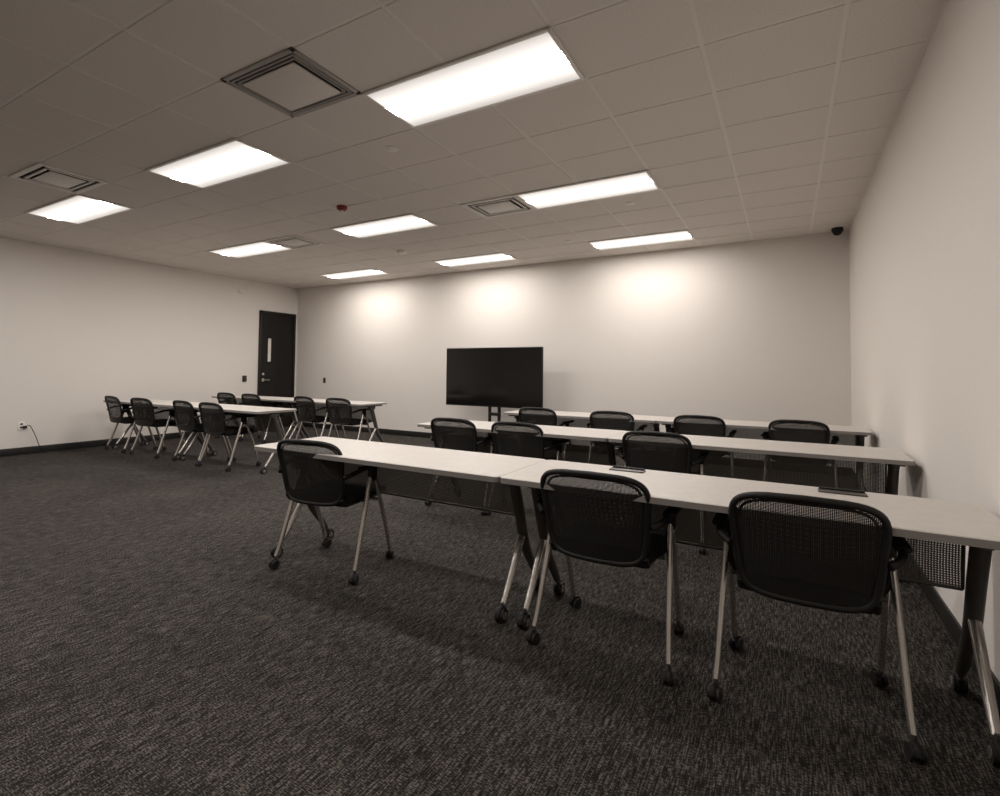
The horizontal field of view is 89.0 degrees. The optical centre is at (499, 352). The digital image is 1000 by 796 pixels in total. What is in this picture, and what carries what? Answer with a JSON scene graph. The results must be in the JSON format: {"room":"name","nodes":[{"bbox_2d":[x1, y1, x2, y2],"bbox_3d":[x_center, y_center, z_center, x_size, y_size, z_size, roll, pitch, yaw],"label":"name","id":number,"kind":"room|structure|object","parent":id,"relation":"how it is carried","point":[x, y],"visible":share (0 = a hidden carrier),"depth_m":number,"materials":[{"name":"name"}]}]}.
{"room":"training room","nodes":[
{"label":"training room","id":0,"kind":"room"},
{"bbox_2d":[0,237,297,448],"bbox_3d":[-7.051,-0.097,6.546,0.120,3.281,10.451,-1,-2,29],"label":"wall","id":1,"kind":"structure","parent":0,"point":[78,329],"depth_m":8.00,"materials":[{"name":"paint"}]},
{"bbox_2d":[18,421,24,429],"bbox_3d":[-6.664,1.018,7.079,0.010,0.115,0.075,-1,-2,29],"label":"wall outlet","id":2,"kind":"object","parent":1,"relation":"attached to","point":[20,424],"visible":1,"depth_m":7.08,"materials":[{"name":"white plastic"}]},
{"bbox_2d":[0,426,253,456],"bbox_3d":[-7.241,1.324,6.048,0.012,0.100,9.500,-1,-2,29],"label":"baseboard","id":3,"kind":"structure","parent":1,"relation":"attached to","point":[95,443],"depth_m":7.62,"materials":[{"name":"black rubber"}]},
{"bbox_2d":[242,376,246,381],"bbox_3d":[-5.018,0.510,9.986,0.026,0.120,0.080,-1,-2,29],"label":"card reader","id":4,"kind":"object","parent":1,"relation":"attached to","point":[244,378],"visible":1,"depth_m":9.97,"materials":[{"name":"black plastic"}]},
{"bbox_2d":[256,310,295,428],"bbox_3d":[-4.654,0.361,10.609,0.050,2.410,0.850,-1,-2,29],"label":"frame","id":5,"kind":"object","parent":1,"relation":"attached to","point":[261,312],"visible":0.73,"depth_m":10.30,"materials":[{"name":"black"}]},
{"bbox_2d":[260,313,292,428],"bbox_3d":[-4.666,0.387,10.614,0.024,2.360,0.750,-1,-2,29],"label":"leaf","id":6,"kind":"object","parent":1,"relation":"attached to","point":[277,376],"visible":0.73,"depth_m":10.64,"materials":[{"name":"black wood"}]},
{"bbox_2d":[267,337,271,361],"bbox_3d":[-4.748,-0.055,10.464,0.026,0.510,0.115,-1,-2,29],"label":"viewing window","id":7,"kind":"structure","parent":6,"relation":"attached to","point":[269,340],"depth_m":10.48,"materials":[{"name":"clear glass"}]},
{"bbox_2d":[0,0,946,288],"bbox_3d":[-2.644,-1.724,4.125,9.967,0.180,10.451,-1,-2,29],"label":"ceiling","id":8,"kind":"structure","parent":0,"point":[752,120],"depth_m":3.63,"materials":[{"name":"grey"}]},
{"bbox_2d":[9,162,108,193],"bbox_3d":[-4.128,-1.649,4.764,0.652,0.075,0.522,-1,-2,29],"label":"ceiling vent","id":9,"kind":"object","parent":8,"relation":"in","point":[46,175],"visible":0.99,"depth_m":4.74,"materials":[{"name":"white metal"}]},
{"bbox_2d":[24,194,134,224],"bbox_3d":[-4.723,-1.591,5.698,1.303,0.013,0.522,-1,-2,29],"label":"ceiling light","id":10,"kind":"object","parent":8,"relation":"in","point":[79,209],"depth_m":5.66,"materials":[{"name":"white plastic"}]},
{"bbox_2d":[145,138,292,188],"bbox_3d":[-2.453,-1.616,4.417,1.303,0.013,0.522,-1,-2,29],"label":"ceiling light","id":11,"kind":"object","parent":8,"relation":"in","point":[233,159],"depth_m":4.37,"materials":[{"name":"white plastic"}]},
{"bbox_2d":[207,241,293,257],"bbox_3d":[-3.696,-1.514,7.515,1.303,0.013,0.522,-1,-2,29],"label":"ceiling light","id":12,"kind":"object","parent":8,"relation":"in","point":[260,247],"depth_m":7.49,"materials":[{"name":"white plastic"}]},
{"bbox_2d":[220,47,360,117],"bbox_3d":[-1.292,-1.653,3.162,0.652,0.032,0.522,-1,-2,29],"label":"ceiling vent","id":13,"kind":"object","parent":8,"relation":"in","point":[288,81],"visible":1,"depth_m":3.11,"materials":[{"name":"grey metal"}]},
{"bbox_2d":[262,235,325,248],"bbox_3d":[-2.845,-1.553,7.035,0.652,0.075,0.522,-1,-2,29],"label":"ceiling vent","id":14,"kind":"object","parent":8,"relation":"in","point":[292,241],"visible":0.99,"depth_m":7.00,"materials":[{"name":"white metal"}]},
{"bbox_2d":[337,205,346,212],"bbox_3d":[-1.703,-1.541,5.476,0.109,0.068,0.109,-1,-2,29],"label":"fire alarm strobe","id":15,"kind":"object","parent":8,"relation":"attached to","point":[342,208],"visible":1,"depth_m":5.44,"materials":[{"name":"red plastic"}]},
{"bbox_2d":[320,268,390,279],"bbox_3d":[-2.669,-1.438,9.331,1.303,0.013,0.522,-1,-2,29],"label":"ceiling light","id":16,"kind":"object","parent":8,"relation":"in","point":[362,272],"depth_m":9.32,"materials":[{"name":"white plastic"}]},
{"bbox_2d":[330,213,438,238],"bbox_3d":[-1.427,-1.539,6.233,1.303,0.013,0.522,-1,-2,29],"label":"ceiling light","id":17,"kind":"object","parent":8,"relation":"in","point":[407,222],"depth_m":6.19,"materials":[{"name":"white plastic"}]},
{"bbox_2d":[385,146,397,151],"bbox_3d":[-0.862,-1.613,4.038,0.099,0.013,0.099,-1,-2,29],"label":"sprinkler cover","id":18,"kind":"object","parent":8,"relation":"attached to","point":[388,148],"visible":1,"depth_m":4.02,"materials":[{"name":"white metal"}]},
{"bbox_2d":[397,250,405,253],"bbox_3d":[-1.449,-1.477,7.490,0.139,0.043,0.139,-1,-2,29],"label":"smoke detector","id":19,"kind":"object","parent":8,"relation":"attached to","point":[398,251],"visible":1,"depth_m":7.44,"materials":[{"name":"white plastic"}]},
{"bbox_2d":[362,27,584,128],"bbox_3d":[-0.184,-1.641,3.135,1.303,0.013,0.522,-1,-2,29],"label":"ceiling light","id":20,"kind":"object","parent":8,"relation":"in","point":[536,62],"depth_m":3.07,"materials":[{"name":"white plastic"}]},
{"bbox_2d":[432,252,518,266],"bbox_3d":[-0.400,-1.462,8.050,1.303,0.013,0.522,-1,-2,29],"label":"ceiling light","id":21,"kind":"object","parent":8,"relation":"in","point":[493,257],"depth_m":8.03,"materials":[{"name":"white plastic"}]},
{"bbox_2d":[460,194,535,217],"bbox_3d":[-0.008,-1.583,5.434,0.652,0.075,0.522,-1,-2,29],"label":"ceiling vent","id":22,"kind":"object","parent":8,"relation":"in","point":[510,204],"visible":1,"depth_m":5.42,"materials":[{"name":"white metal"}]},
{"bbox_2d":[515,170,660,209],"bbox_3d":[0.842,-1.564,4.952,1.303,0.013,0.522,-1,-2,29],"label":"ceiling light","id":23,"kind":"object","parent":8,"relation":"in","point":[641,181],"depth_m":4.91,"materials":[{"name":"white plastic"}]},
{"bbox_2d":[587,229,694,250],"bbox_3d":[1.869,-1.487,6.769,1.303,0.013,0.522,-1,-2,29],"label":"ceiling light","id":24,"kind":"object","parent":8,"relation":"in","point":[682,235],"depth_m":6.73,"materials":[{"name":"white plastic"}]},
{"bbox_2d":[831,227,842,235],"bbox_3d":[4.051,-1.450,6.105,0.119,0.090,0.119,-1,-2,29],"label":"dome security camera","id":25,"kind":"object","parent":8,"relation":"attached to","point":[836,231],"visible":1,"depth_m":6.07,"materials":[{"name":"black plastic"}]},
{"bbox_2d":[0,426,999,795],"bbox_3d":[-2.674,1.395,4.010,9.967,0.100,10.451,-1,-2,29],"label":"floor","id":26,"kind":"structure","parent":0,"point":[151,644],"depth_m":2.12,"materials":[{"name":"carpet"}]},
{"bbox_2d":[23,425,80,452],"bbox_3d":[-6.372,1.225,7.292,0.701,0.414,0.102,2,-3,-41],"label":"power cord","id":27,"kind":"object","parent":26,"relation":"on","point":[27,425],"visible":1,"depth_m":7.17,"materials":[{"name":"black plastic"}]},
{"bbox_2d":[104,396,157,453],"bbox_3d":[-5.506,1.039,7.564,0.644,0.816,0.568,-1,-3,33],"label":"chair","id":28,"kind":"object","parent":26,"relation":"on","point":[120,419],"visible":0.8,"depth_m":7.39,"materials":[{"name":"black fabric"}]},
{"bbox_2d":[103,399,211,459],"bbox_3d":[-4.974,1.078,7.380,1.800,0.735,0.629,-1,-2,29],"label":"table","id":29,"kind":"object","parent":26,"relation":"on","point":[160,404],"visible":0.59,"depth_m":7.39,"materials":[{"name":"laminate"}]},
{"bbox_2d":[128,398,188,458],"bbox_3d":[-4.826,1.031,7.169,0.644,0.816,0.568,0,-2,25],"label":"chair","id":30,"kind":"object","parent":26,"relation":"on","point":[151,422],"visible":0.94,"depth_m":7.00,"materials":[{"name":"black fabric"}]},
{"bbox_2d":[171,400,229,465],"bbox_3d":[-3.930,1.022,6.674,0.644,0.816,0.568,-1,-2,32],"label":"chair","id":31,"kind":"object","parent":26,"relation":"on","point":[195,426],"visible":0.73,"depth_m":6.50,"materials":[{"name":"black fabric"}]},
{"bbox_2d":[196,402,260,471],"bbox_3d":[-3.397,1.015,6.350,0.644,0.816,0.568,-1,-2,29],"label":"chair","id":32,"kind":"object","parent":26,"relation":"on","point":[218,413],"visible":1,"depth_m":6.19,"materials":[{"name":"black plastic"}]},
{"bbox_2d":[170,404,296,473],"bbox_3d":[-3.407,1.061,6.495,1.800,0.735,0.629,-1,-2,29],"label":"table","id":33,"kind":"object","parent":26,"relation":"on","point":[273,413],"visible":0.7,"depth_m":6.30,"materials":[{"name":"laminate"}]},
{"bbox_2d":[215,392,261,440],"bbox_3d":[-4.609,1.098,8.939,0.644,0.816,0.568,-1,-2,27],"label":"chair","id":34,"kind":"object","parent":26,"relation":"on","point":[220,400],"visible":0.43,"depth_m":8.73,"materials":[{"name":"black plastic"}]},
{"bbox_2d":[212,395,305,438],"bbox_3d":[-4.172,1.138,8.800,1.800,0.735,0.629,-1,-2,29],"label":"table","id":35,"kind":"object","parent":26,"relation":"on","point":[266,399],"visible":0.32,"depth_m":8.55,"materials":[{"name":"laminate"}]},
{"bbox_2d":[239,393,286,443],"bbox_3d":[-4.018,1.091,8.606,0.644,0.816,0.568,-1,-2,29],"label":"chair","id":36,"kind":"object","parent":26,"relation":"on","point":[256,397],"visible":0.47,"depth_m":8.42,"materials":[{"name":"black fabric"}]},
{"bbox_2d":[294,396,338,438],"bbox_3d":[-2.880,1.079,7.963,0.644,0.816,0.568,-1,-3,33],"label":"chair","id":37,"kind":"object","parent":26,"relation":"on","point":[307,416],"visible":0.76,"depth_m":7.78,"materials":[{"name":"black plastic"}]},
{"bbox_2d":[268,439,393,584],"bbox_3d":[-1.045,0.922,3.192,0.644,0.816,0.568,0,-2,21],"label":"chair","id":38,"kind":"object","parent":26,"relation":"on","point":[324,492],"visible":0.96,"depth_m":3.01,"materials":[{"name":"black plastic"}]},
{"bbox_2d":[279,399,386,442],"bbox_3d":[-2.605,1.121,7.915,1.800,0.735,0.629,-1,-2,29],"label":"table","id":39,"kind":"object","parent":26,"relation":"on","point":[370,405],"visible":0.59,"depth_m":7.71,"materials":[{"name":"laminate"}]},
{"bbox_2d":[326,398,372,440],"bbox_3d":[-2.266,1.073,7.616,0.644,0.816,0.568,0,-2,26],"label":"chair","id":40,"kind":"object","parent":26,"relation":"on","point":[347,420],"visible":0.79,"depth_m":7.44,"materials":[{"name":"black plastic"}]},
{"bbox_2d":[254,437,544,622],"bbox_3d":[-0.642,0.962,3.051,1.800,0.735,0.629,-1,-2,29],"label":"table","id":41,"kind":"object","parent":26,"relation":"on","point":[479,467],"visible":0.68,"depth_m":2.86,"materials":[{"name":"laminate"}]},
{"bbox_2d":[425,417,504,514],"bbox_3d":[-0.305,0.983,4.638,0.644,0.816,0.568,-1,-2,29],"label":"chair","id":42,"kind":"object","parent":26,"relation":"on","point":[461,424],"visible":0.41,"depth_m":4.43,"materials":[{"name":"black plastic"}]},
{"bbox_2d":[446,347,542,442],"bbox_3d":[-0.099,0.718,7.957,1.730,1.592,0.605,-1,-2,29],"label":"television","id":43,"kind":"object","parent":26,"relation":"on","point":[504,377],"visible":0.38,"depth_m":7.88,"materials":[{"name":"black plastic"}]},
{"bbox_2d":[417,420,625,519],"bbox_3d":[0.165,1.022,4.478,1.800,0.735,0.629,-1,-2,29],"label":"table","id":44,"kind":"object","parent":26,"relation":"on","point":[597,438],"visible":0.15,"depth_m":4.26,"materials":[{"name":"laminate"}]},
{"bbox_2d":[484,421,567,515],"bbox_3d":[0.244,0.977,4.340,0.644,0.816,0.568,-1,-2,29],"label":"chair","id":45,"kind":"object","parent":26,"relation":"on","point":[504,447],"visible":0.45,"depth_m":4.14,"materials":[{"name":"black plastic"}]},
{"bbox_2d":[518,407,573,448],"bbox_3d":[0.536,1.042,6.034,0.644,0.816,0.568,-1,-2,29],"label":"chair","id":46,"kind":"object","parent":26,"relation":"on","point":[547,414],"visible":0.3,"depth_m":5.82,"materials":[{"name":"black fabric"}]},
{"bbox_2d":[504,409,665,460],"bbox_3d":[0.967,1.082,5.898,1.800,0.735,0.629,-1,-2,29],"label":"table","id":47,"kind":"object","parent":26,"relation":"on","point":[576,416],"visible":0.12,"depth_m":5.74,"materials":[{"name":"laminate"}]},
{"bbox_2d":[526,469,683,685],"bbox_3d":[0.496,0.905,2.316,0.644,0.816,0.568,-1,-2,29],"label":"chair","id":48,"kind":"object","parent":26,"relation":"on","point":[605,544],"visible":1,"depth_m":2.13,"materials":[{"name":"black plastic"}]},
{"bbox_2d":[587,411,646,459],"bbox_3d":[1.287,1.034,5.610,0.644,0.816,0.568,0,-2,26],"label":"chair","id":49,"kind":"object","parent":26,"relation":"on","point":[619,419],"visible":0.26,"depth_m":5.40,"materials":[{"name":"black fabric"}]},
{"bbox_2d":[617,431,709,553],"bbox_3d":[1.205,0.965,3.763,0.644,0.816,0.568,-1,-2,29],"label":"chair","id":50,"kind":"object","parent":26,"relation":"on","point":[629,448],"visible":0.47,"depth_m":3.56,"materials":[{"name":"black plastic"}]},
{"bbox_2d":[669,415,736,473],"bbox_3d":[2.060,1.025,5.174,0.644,0.816,0.568,-1,-2,29],"label":"chair","id":51,"kind":"object","parent":26,"relation":"on","point":[689,428],"visible":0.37,"depth_m":4.97,"materials":[{"name":"black fabric"}]},
{"bbox_2d":[500,460,999,765],"bbox_3d":[0.926,0.938,2.167,1.800,0.748,0.629,-1,-2,29],"label":"table","id":52,"kind":"object","parent":26,"relation":"on","point":[964,524],"visible":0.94,"depth_m":1.92,"materials":[{"name":"laminate"}]},
{"bbox_2d":[608,431,914,581],"bbox_3d":[1.732,1.005,3.593,1.800,0.735,0.629,-1,-2,29],"label":"table","id":53,"kind":"object","parent":26,"relation":"on","point":[895,459],"visible":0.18,"depth_m":3.43,"materials":[{"name":"laminate"}]},
{"bbox_2d":[657,417,872,490],"bbox_3d":[2.534,1.065,5.013,1.800,0.735,0.629,-1,-2,29],"label":"table","id":54,"kind":"object","parent":26,"relation":"on","point":[856,434],"visible":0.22,"depth_m":4.81,"materials":[{"name":"laminate"}]},
{"bbox_2d":[761,419,839,487],"bbox_3d":[2.802,1.017,4.755,0.644,0.816,0.568,-1,-2,32],"label":"chair","id":55,"kind":"object","parent":26,"relation":"on","point":[791,423],"visible":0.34,"depth_m":4.55,"materials":[{"name":"black plastic"}]},
{"bbox_2d":[707,491,927,762],"bbox_3d":[1.156,0.898,1.932,0.644,0.816,0.568,-1,-2,29],"label":"chair","id":56,"kind":"object","parent":26,"relation":"on","point":[816,582],"visible":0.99,"depth_m":1.75,"materials":[{"name":"black plastic"}]},
{"bbox_2d":[295,231,851,466],"bbox_3d":[-0.061,0.050,8.665,10.207,3.281,0.120,-1,-2,29],"label":"wall","id":57,"kind":"structure","parent":0,"point":[758,330],"depth_m":7.56,"materials":[{"name":"paint"}]},
{"bbox_2d":[294,421,850,475],"bbox_3d":[-0.107,1.487,8.555,9.967,0.100,0.012,-1,-2,29],"label":"baseboard","id":58,"kind":"structure","parent":57,"relation":"attached to","point":[305,424],"depth_m":9.53,"materials":[{"name":"black rubber"}]},
{"bbox_2d":[849,0,999,681],"bbox_3d":[1.732,-0.192,1.587,0.120,3.281,10.451,-1,-2,29],"label":"wall","id":59,"kind":"structure","parent":0,"point":[924,231],"depth_m":2.52,"materials":[{"name":"paint"}]},
{"bbox_2d":[852,472,999,712],"bbox_3d":[1.661,1.248,1.567,0.012,0.100,10.451,-1,-2,29],"label":"baseboard","id":60,"kind":"structure","parent":59,"relation":"attached to","point":[952,625],"depth_m":2.44,"materials":[{"name":"black rubber"}]}
]}

